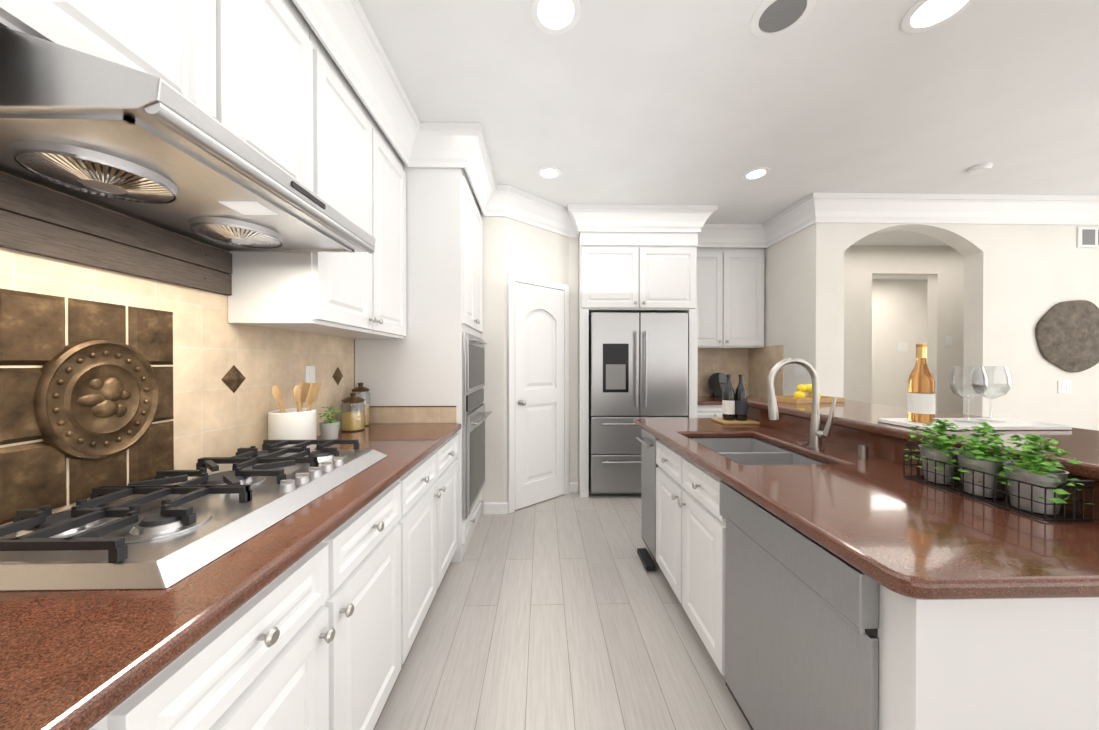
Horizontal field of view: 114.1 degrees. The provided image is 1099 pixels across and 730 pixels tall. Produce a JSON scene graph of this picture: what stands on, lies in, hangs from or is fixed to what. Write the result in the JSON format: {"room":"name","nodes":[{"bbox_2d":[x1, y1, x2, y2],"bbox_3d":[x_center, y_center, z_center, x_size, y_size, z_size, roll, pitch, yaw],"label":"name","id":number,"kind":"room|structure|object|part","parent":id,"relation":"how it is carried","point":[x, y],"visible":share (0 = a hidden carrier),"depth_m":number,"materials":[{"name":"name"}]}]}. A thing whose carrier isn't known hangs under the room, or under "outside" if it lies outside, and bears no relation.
{"room":"kitchen","nodes":[
{"label":"kitchen","id":0,"kind":"room"},
{"bbox_2d":[354,339,354,387],"bbox_3d":[-1.313,-0.091,0.772,0.130,2.800,4.880,0,0,-1],"label":"wall","id":1,"kind":"structure","parent":0,"point":[354,339],"depth_m":2.34,"materials":[{"name":"paint"}]},
{"bbox_2d":[0,172,231,294],"bbox_3d":[-1.229,-0.347,0.967,0.027,0.161,0.826,0,0,-1],"label":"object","id":2,"kind":"object","parent":1,"relation":"attached to","point":[38,220],"visible":1,"depth_m":0.97,"materials":[{"name":"brown wood"}]},
{"bbox_2d":[0,171,353,525],"bbox_3d":[-1.234,-0.088,0.327,0.008,1.000,3.987,0,0,-1],"label":"tile backsplash","id":3,"kind":"structure","parent":1,"relation":"attached to","point":[214,415],"depth_m":1.31,"materials":[{"name":"tile"}]},
{"bbox_2d":[0,288,173,524],"bbox_3d":[-1.229,0.093,0.985,0.028,0.534,0.394,0,0,-1],"label":"art","id":4,"kind":"object","parent":3,"relation":"attached to","point":[92,401],"visible":1,"depth_m":0.93,"materials":[{"name":"brown metal"}]},
{"bbox_2d":[221,365,245,392],"bbox_3d":[-1.245,0.055,1.414,0.014,0.113,0.113,0,0,-1],"label":"diamond","id":5,"kind":"object","parent":3,"relation":"attached to","point":[233,378],"depth_m":1.41,"materials":[{"name":"brown metal"}]},
{"bbox_2d":[305,366,314,382],"bbox_3d":[-1.258,0.063,1.874,0.009,0.115,0.075,0,0,-1],"label":"electrical outlet plate","id":6,"kind":"object","parent":3,"relation":"attached to","point":[309,374],"visible":0.77,"depth_m":1.87,"materials":[{"name":"white plastic"}]},
{"bbox_2d":[332,367,342,384],"bbox_3d":[-1.260,0.067,2.134,0.014,0.113,0.113,0,0,-1],"label":"diamond","id":7,"kind":"object","parent":3,"relation":"attached to","point":[337,376],"depth_m":2.12,"materials":[{"name":"brown metal"}]},
{"bbox_2d":[373,491,750,729],"bbox_3d":[2.889,1.350,2.409,8.700,0.100,8.300,0,0,-1],"label":"floor","id":8,"kind":"structure","parent":0,"point":[564,612],"depth_m":1.69,"materials":[{"name":"grey wood"}]},
{"bbox_2d":[0,0,491,729],"bbox_3d":[-0.839,-0.089,0.720,0.796,2.795,4.736,0,0,-1],"label":"cabinets","id":9,"kind":"object","parent":8,"relation":"on","point":[272,584],"visible":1,"depth_m":0.92,"materials":[{"name":"white paint"}]},
{"bbox_2d":[0,25,375,253],"bbox_3d":[-0.954,-0.537,0.990,0.574,0.268,0.786,0,0,-1],"label":"hood","id":10,"kind":"object","parent":9,"relation":"attached to","point":[84,115],"depth_m":0.74,"materials":[{"name":"metal"}]},
{"bbox_2d":[0,439,387,590],"bbox_3d":[-0.937,0.347,1.060,0.523,0.080,0.892,0,0,-1],"label":"cooktop","id":11,"kind":"object","parent":9,"relation":"in","point":[159,533],"depth_m":0.78,"materials":[{"name":"metal"}]},
{"bbox_2d":[0,423,460,729],"bbox_3d":[-0.881,0.411,0.342,0.695,0.039,3.976,0,0,-1],"label":"countertop","id":12,"kind":"structure","parent":9,"relation":"on","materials":[{"name":"brown stone"}]},
{"bbox_2d":[268,382,320,449],"bbox_3d":[-1.150,0.230,1.609,0.176,0.307,0.199,0,0,-1],"label":"crock","id":13,"kind":"object","parent":9,"relation":"on","point":[298,422],"visible":0.79,"depth_m":1.54,"materials":[{"name":"white ceramic"}]},
{"bbox_2d":[319,405,340,439],"bbox_3d":[-1.136,0.297,1.849,0.103,0.169,0.116,0,0,-1],"label":"herb pot","id":14,"kind":"object","parent":9,"relation":"on","point":[329,429],"visible":1,"depth_m":1.82,"materials":[{"name":"grey ceramic"}]},
{"bbox_3d":[-1.140,0.340,1.848,0.092,0.085,0.092,0,0,-1],"label":"pot","id":15,"kind":"part","parent":14,"relation":"part of","materials":[{"name":"grey ceramic"}]},
{"bbox_2d":[340,392,365,431],"bbox_3d":[-1.150,0.270,2.088,0.130,0.221,0.130,0,0,-1],"label":"pasta jar","id":16,"kind":"object","parent":9,"relation":"on","point":[351,420],"visible":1,"depth_m":2.05,"materials":[{"name":"clear glass"}]},
{"bbox_3d":[-1.150,0.187,2.087,0.120,0.055,0.120,0,0,-1],"label":"lid","id":17,"kind":"part","parent":16,"relation":"part of","materials":[{"name":"brown metal"}]},
{"bbox_2d":[351,382,369,425],"bbox_3d":[-1.183,0.244,2.232,0.110,0.271,0.110,0,0,-1],"label":"pasta jar","id":18,"kind":"object","parent":9,"relation":"on","point":[360,388],"visible":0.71,"depth_m":2.21,"materials":[{"name":"clear glass"}]},
{"bbox_3d":[-1.183,0.136,2.231,0.100,0.055,0.100,0,0,-1],"label":"lid","id":19,"kind":"part","parent":18,"relation":"part of","materials":[{"name":"brown metal"}]},
{"bbox_2d":[462,332,491,517],"bbox_3d":[-0.535,0.401,2.719,0.106,1.245,0.685,0,0,-1],"label":"oven","id":20,"kind":"object","parent":9,"relation":"in","point":[473,347],"depth_m":2.51,"materials":[{"name":"silver glass"}]},
{"bbox_2d":[578,232,697,497],"bbox_3d":[0.867,-0.107,3.816,1.153,2.795,0.878,0,0,-1],"label":"cabinet","id":21,"kind":"object","parent":8,"relation":"on","point":[637,328],"visible":0.83,"depth_m":3.44,"materials":[{"name":"white paint"}]},
{"bbox_2d":[697,247,763,417],"bbox_3d":[1.920,-0.107,3.949,0.948,2.795,0.638,0,0,-1],"label":"cabinet","id":22,"kind":"object","parent":8,"relation":"on","point":[730,295],"visible":0.27,"depth_m":3.95,"materials":[{"name":"white paint"}]},
{"bbox_2d":[697,396,757,404],"bbox_3d":[1.920,0.391,3.960,0.948,0.039,0.623,0,0,-1],"label":"countertop","id":23,"kind":"structure","parent":22,"relation":"on","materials":[{"name":"brown stone"}]},
{"bbox_2d":[708,373,725,396],"bbox_3d":[1.972,0.229,4.160,0.270,0.280,0.106,0,0,-1],"label":"decorative plate","id":24,"kind":"object","parent":23,"relation":"on","point":[716,383],"visible":0.75,"depth_m":4.15,"materials":[{"name":"black ceramic"}]},
{"bbox_2d":[634,406,1098,729],"bbox_3d":[1.283,0.795,1.619,1.344,1.017,1.866,0,0,-1],"label":"kitchen island","id":25,"kind":"object","parent":8,"relation":"on","point":[825,566],"depth_m":0.90,"materials":[{"name":"white paint"}]},
{"bbox_3d":[0.618,0.500,2.319,0.044,0.018,0.255,0,0,-1],"label":"compactor handle","id":26,"kind":"part","parent":25,"relation":"part of","materials":[{"name":"metal"}]},
{"bbox_2d":[747,398,1098,477],"bbox_3d":[1.703,0.265,1.607,0.725,0.042,2.020,0,0,-1],"label":"island countertop","id":27,"kind":"structure","parent":25,"relation":"on","point":[1083,444],"depth_m":1.30,"materials":[{"name":"stone"}]},
{"bbox_2d":[767,384,844,403],"bbox_3d":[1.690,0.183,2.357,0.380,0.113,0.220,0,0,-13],"label":"tray","id":28,"kind":"object","parent":27,"relation":"on","point":[800,396],"visible":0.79,"depth_m":2.31,"materials":[{"name":"brown wood"}]},
{"bbox_2d":[877,344,1071,429],"bbox_3d":[1.689,0.080,1.436,0.560,0.329,0.200,0,0,-1],"label":"tray","id":29,"kind":"object","parent":27,"relation":"on","point":[921,398],"visible":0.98,"depth_m":1.41,"materials":[{"name":"white stone"}]},
{"bbox_2d":[908,344,934,422],"bbox_3d":[1.494,0.073,1.432,0.076,0.310,0.076,0,0,-1],"label":"bottle","id":30,"kind":"object","parent":29,"relation":"on","point":[921,382],"depth_m":1.41,"materials":[{"name":"orange glass"}]},
{"bbox_2d":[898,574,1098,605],"bbox_3d":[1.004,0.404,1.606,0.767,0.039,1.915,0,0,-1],"label":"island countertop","id":31,"kind":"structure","parent":25,"relation":"on","point":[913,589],"depth_m":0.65,"materials":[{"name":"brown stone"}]},
{"bbox_2d":[690,438,824,464],"bbox_3d":[0.958,0.528,1.718,0.450,0.210,0.670,0,0,-1],"label":"sink","id":32,"kind":"object","parent":31,"relation":"in","point":[744,451],"depth_m":1.72,"materials":[{"name":"metal"}]},
{"bbox_2d":[766,358,837,429],"bbox_3d":[1.150,0.176,1.609,0.315,0.417,0.321,0,0,-1],"label":"faucet","id":33,"kind":"object","parent":31,"relation":"on","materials":[{"name":"silver metal"}]},
{"bbox_2d":[903,419,1094,521],"bbox_3d":[1.272,0.277,1.058,0.147,0.219,0.406,0,0,-1],"label":"basket","id":34,"kind":"object","parent":31,"relation":"on","point":[1037,483],"visible":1,"depth_m":1.00,"materials":[{"name":"black metal"}]},
{"bbox_2d":[558,235,577,474],"bbox_3d":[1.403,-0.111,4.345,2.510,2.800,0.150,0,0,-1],"label":"wall","id":35,"kind":"structure","parent":0,"point":[567,246],"depth_m":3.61,"materials":[{"name":"paint"}]},
{"bbox_2d":[484,482,577,513],"bbox_3d":[2.785,1.244,3.419,6.725,0.100,0.514,0,0,-1],"label":"baseboard","id":36,"kind":"structure","parent":35,"relation":"attached to","point":[495,507],"depth_m":3.10,"materials":[{"name":"white paint"}]},
{"bbox_2d":[507,273,568,513],"bbox_3d":[-0.086,0.247,3.349,0.730,2.095,0.036,0,0,-41],"label":"door frame","id":37,"kind":"structure","parent":35,"relation":"attached to","point":[512,279],"depth_m":3.13,"materials":[{"name":"white paint"}]},
{"bbox_2d":[515,282,563,509],"bbox_3d":[-0.088,0.275,3.351,0.594,2.015,0.030,0,0,-41],"label":"door","id":38,"kind":"structure","parent":35,"relation":"attached to","point":[539,390],"depth_m":3.33,"materials":[{"name":"white paint"}]},
{"bbox_2d":[518,400,525,405],"bbox_3d":[-0.238,0.336,3.151,0.052,0.052,0.078,0,0,-41],"label":"handle","id":39,"kind":"object","parent":38,"relation":"attached to","point":[521,402],"visible":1,"depth_m":3.13,"materials":[{"name":"silver metal"}]},
{"bbox_2d":[698,349,748,395],"bbox_3d":[1.917,0.089,4.277,0.965,0.600,0.008,0,0,-1],"label":"backsplash","id":40,"kind":"structure","parent":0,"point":[733,363],"depth_m":4.28,"materials":[{"name":"tile"}]},
{"bbox_2d":[359,0,1098,279],"bbox_3d":[2.889,-1.550,2.392,8.700,0.100,8.300,0,0,-1],"label":"ceiling","id":41,"kind":"structure","parent":0,"point":[677,102],"depth_m":2.00,"materials":[{"name":"paint"}]},
{"bbox_2d":[537,166,561,179],"bbox_3d":[0.000,-1.498,2.782,0.190,0.008,0.190,0,0,-1],"label":"recessed light","id":42,"kind":"object","parent":41,"relation":"in","point":[557,169],"depth_m":2.77,"materials":[{"name":"white paint"}]},
{"bbox_3d":[0.000,-1.500,2.782,0.130,0.003,0.130,0,0,-1],"label":"recessed ceiling light bulb","id":43,"kind":"part","parent":42,"relation":"part of","materials":[{"name":"white glass"}]},
{"bbox_2d":[531,0,580,34],"bbox_3d":[0.027,-1.491,1.502,0.210,0.008,0.210,0,0,-1],"label":"recessed light","id":44,"kind":"object","parent":41,"relation":"in","point":[555,13],"depth_m":1.52,"materials":[{"name":"white"}]},
{"bbox_3d":[0.027,-1.491,1.502,0.210,0.008,0.210,0,0,-1],"label":"recessed ceiling light trim ring","id":45,"kind":"part","parent":44,"relation":"part of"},
{"bbox_2d":[742,167,769,179],"bbox_3d":[1.620,-1.498,2.796,0.190,0.008,0.190,0,0,-1],"label":"recessed light","id":46,"kind":"object","parent":41,"relation":"in","point":[766,169],"depth_m":2.79,"materials":[{"name":"white paint"}]},
{"bbox_3d":[1.620,-1.500,2.796,0.130,0.003,0.130,0,0,-1],"label":"recessed ceiling light bulb","id":47,"kind":"part","parent":46,"relation":"part of","materials":[{"name":"white glass"}]},
{"bbox_2d":[750,0,815,38],"bbox_3d":[0.987,-1.490,1.512,0.236,0.009,0.236,0,0,-1],"label":"ring","id":48,"kind":"object","parent":41,"relation":"attached to","point":[756,31],"visible":1,"depth_m":1.54,"materials":[{"name":"white paint"}]},
{"bbox_2d":[759,0,806,32],"bbox_3d":[0.987,-1.491,1.512,0.170,0.004,0.170,0,0,-1],"label":"speaker grille","id":49,"kind":"object","parent":48,"relation":"attached to","point":[777,15],"visible":1,"depth_m":1.51,"materials":[{"name":"grey"}]},
{"bbox_2d":[901,0,974,32],"bbox_3d":[1.628,-1.491,1.486,0.230,0.008,0.230,0,0,-1],"label":"recessed light","id":50,"kind":"object","parent":41,"relation":"in","point":[929,12],"depth_m":1.51,"materials":[{"name":"white"}]},
{"bbox_3d":[1.628,-1.491,1.486,0.230,0.008,0.230,0,0,-1],"label":"recessed ceiling light trim ring","id":51,"kind":"part","parent":50,"relation":"part of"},
{"bbox_2d":[967,162,992,174],"bbox_3d":[3.263,-1.483,2.700,0.124,0.035,0.124,0,0,-1],"label":"smoke detector","id":52,"kind":"object","parent":41,"relation":"attached to","point":[980,168],"visible":1,"depth_m":2.68,"materials":[{"name":"white plastic"}]},
{"bbox_2d":[711,374,759,424],"bbox_3d":[1.225,0.221,2.357,0.230,0.316,0.180,0,0,-1],"label":"board","id":53,"kind":"object","parent":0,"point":[735,408],"visible":1,"depth_m":2.33,"materials":[{"name":"black glass"}]},
{"bbox_2d":[722,374,734,419],"bbox_3d":[1.189,0.213,2.366,0.074,0.300,0.074,0,0,-1],"label":"bottle","id":54,"kind":"object","parent":53,"relation":"on","point":[728,395],"depth_m":2.34,"materials":[{"name":"black glass"}]},
{"bbox_2d":[735,375,746,420],"bbox_3d":[1.265,0.213,2.353,0.074,0.300,0.074,0,0,-1],"label":"bottle","id":55,"kind":"object","parent":53,"relation":"on","point":[740,392],"depth_m":2.33,"materials":[{"name":"black glass"}]},
{"bbox_2d":[764,230,801,395],"bbox_3d":[2.479,-0.108,3.827,0.140,2.800,0.870,0,0,-1],"label":"wall","id":56,"kind":"structure","parent":0,"point":[783,259],"depth_m":3.64,"materials":[{"name":"paint"}]},
{"bbox_2d":[748,345,783,397],"bbox_3d":[2.402,0.091,3.978,0.008,0.600,0.612,0,0,-1],"label":"backsplash","id":57,"kind":"structure","parent":56,"relation":"attached to","point":[762,362],"depth_m":3.99,"materials":[{"name":"tile"}]},
{"bbox_2d":[795,364,803,375],"bbox_3d":[2.412,0.044,3.441,0.009,0.115,0.120,0,0,-1],"label":"switch plate","id":58,"kind":"object","parent":56,"relation":"attached to","point":[799,370],"visible":0.92,"depth_m":3.44,"materials":[{"name":"white plastic"}]},
{"bbox_2d":[798,223,1098,430],"bbox_3d":[4.289,-0.105,3.355,3.740,2.800,0.150,0,0,-1],"label":"wall","id":59,"kind":"structure","parent":0,"point":[839,320],"depth_m":3.29,"materials":[{"name":"paint"}]},
{"bbox_2d":[292,0,1098,247],"bbox_3d":[2.647,-1.385,1.175,7.094,0.214,5.535,0,0,-1],"label":"crown molding","id":60,"kind":"structure","parent":59,"relation":"attached to","point":[343,30],"depth_m":3.15,"materials":[{"name":"white paint"}]},
{"bbox_2d":[897,343,907,350],"bbox_3d":[6.307,-0.323,6.367,0.200,0.150,0.009,0,0,-1],"label":"light switch","id":61,"kind":"object","parent":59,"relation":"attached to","point":[902,346],"visible":1,"depth_m":6.37,"materials":[{"name":"white plastic"}]},
{"bbox_2d":[1058,381,1070,392],"bbox_3d":[4.751,0.205,3.286,0.120,0.115,0.009,0,0,-1],"label":"light switch","id":62,"kind":"object","parent":59,"relation":"attached to","point":[1064,386],"visible":1,"depth_m":3.28,"materials":[{"name":"white plastic"}]},
{"bbox_2d":[1035,300,1098,372],"bbox_3d":[4.802,-0.263,3.264,0.666,0.664,0.045,0,0,-1],"label":"art","id":63,"kind":"object","parent":59,"relation":"attached to","point":[1067,335],"visible":0.98,"depth_m":3.25,"materials":[{"name":"stone"}]},
{"bbox_2d":[1077,227,1098,247],"bbox_3d":[5.031,-1.175,3.282,0.340,0.190,0.013,0,0,-1],"label":"air vent","id":64,"kind":"object","parent":59,"relation":"in","point":[1079,237],"depth_m":3.27,"materials":[{"name":"white plastic"}]},
{"bbox_3d":[5.031,-1.175,3.276,0.270,0.140,0.002,0,0,-1],"label":"air vent grille slats","id":65,"kind":"part","parent":64,"relation":"part of","materials":[{"name":"white metal"}]}
]}

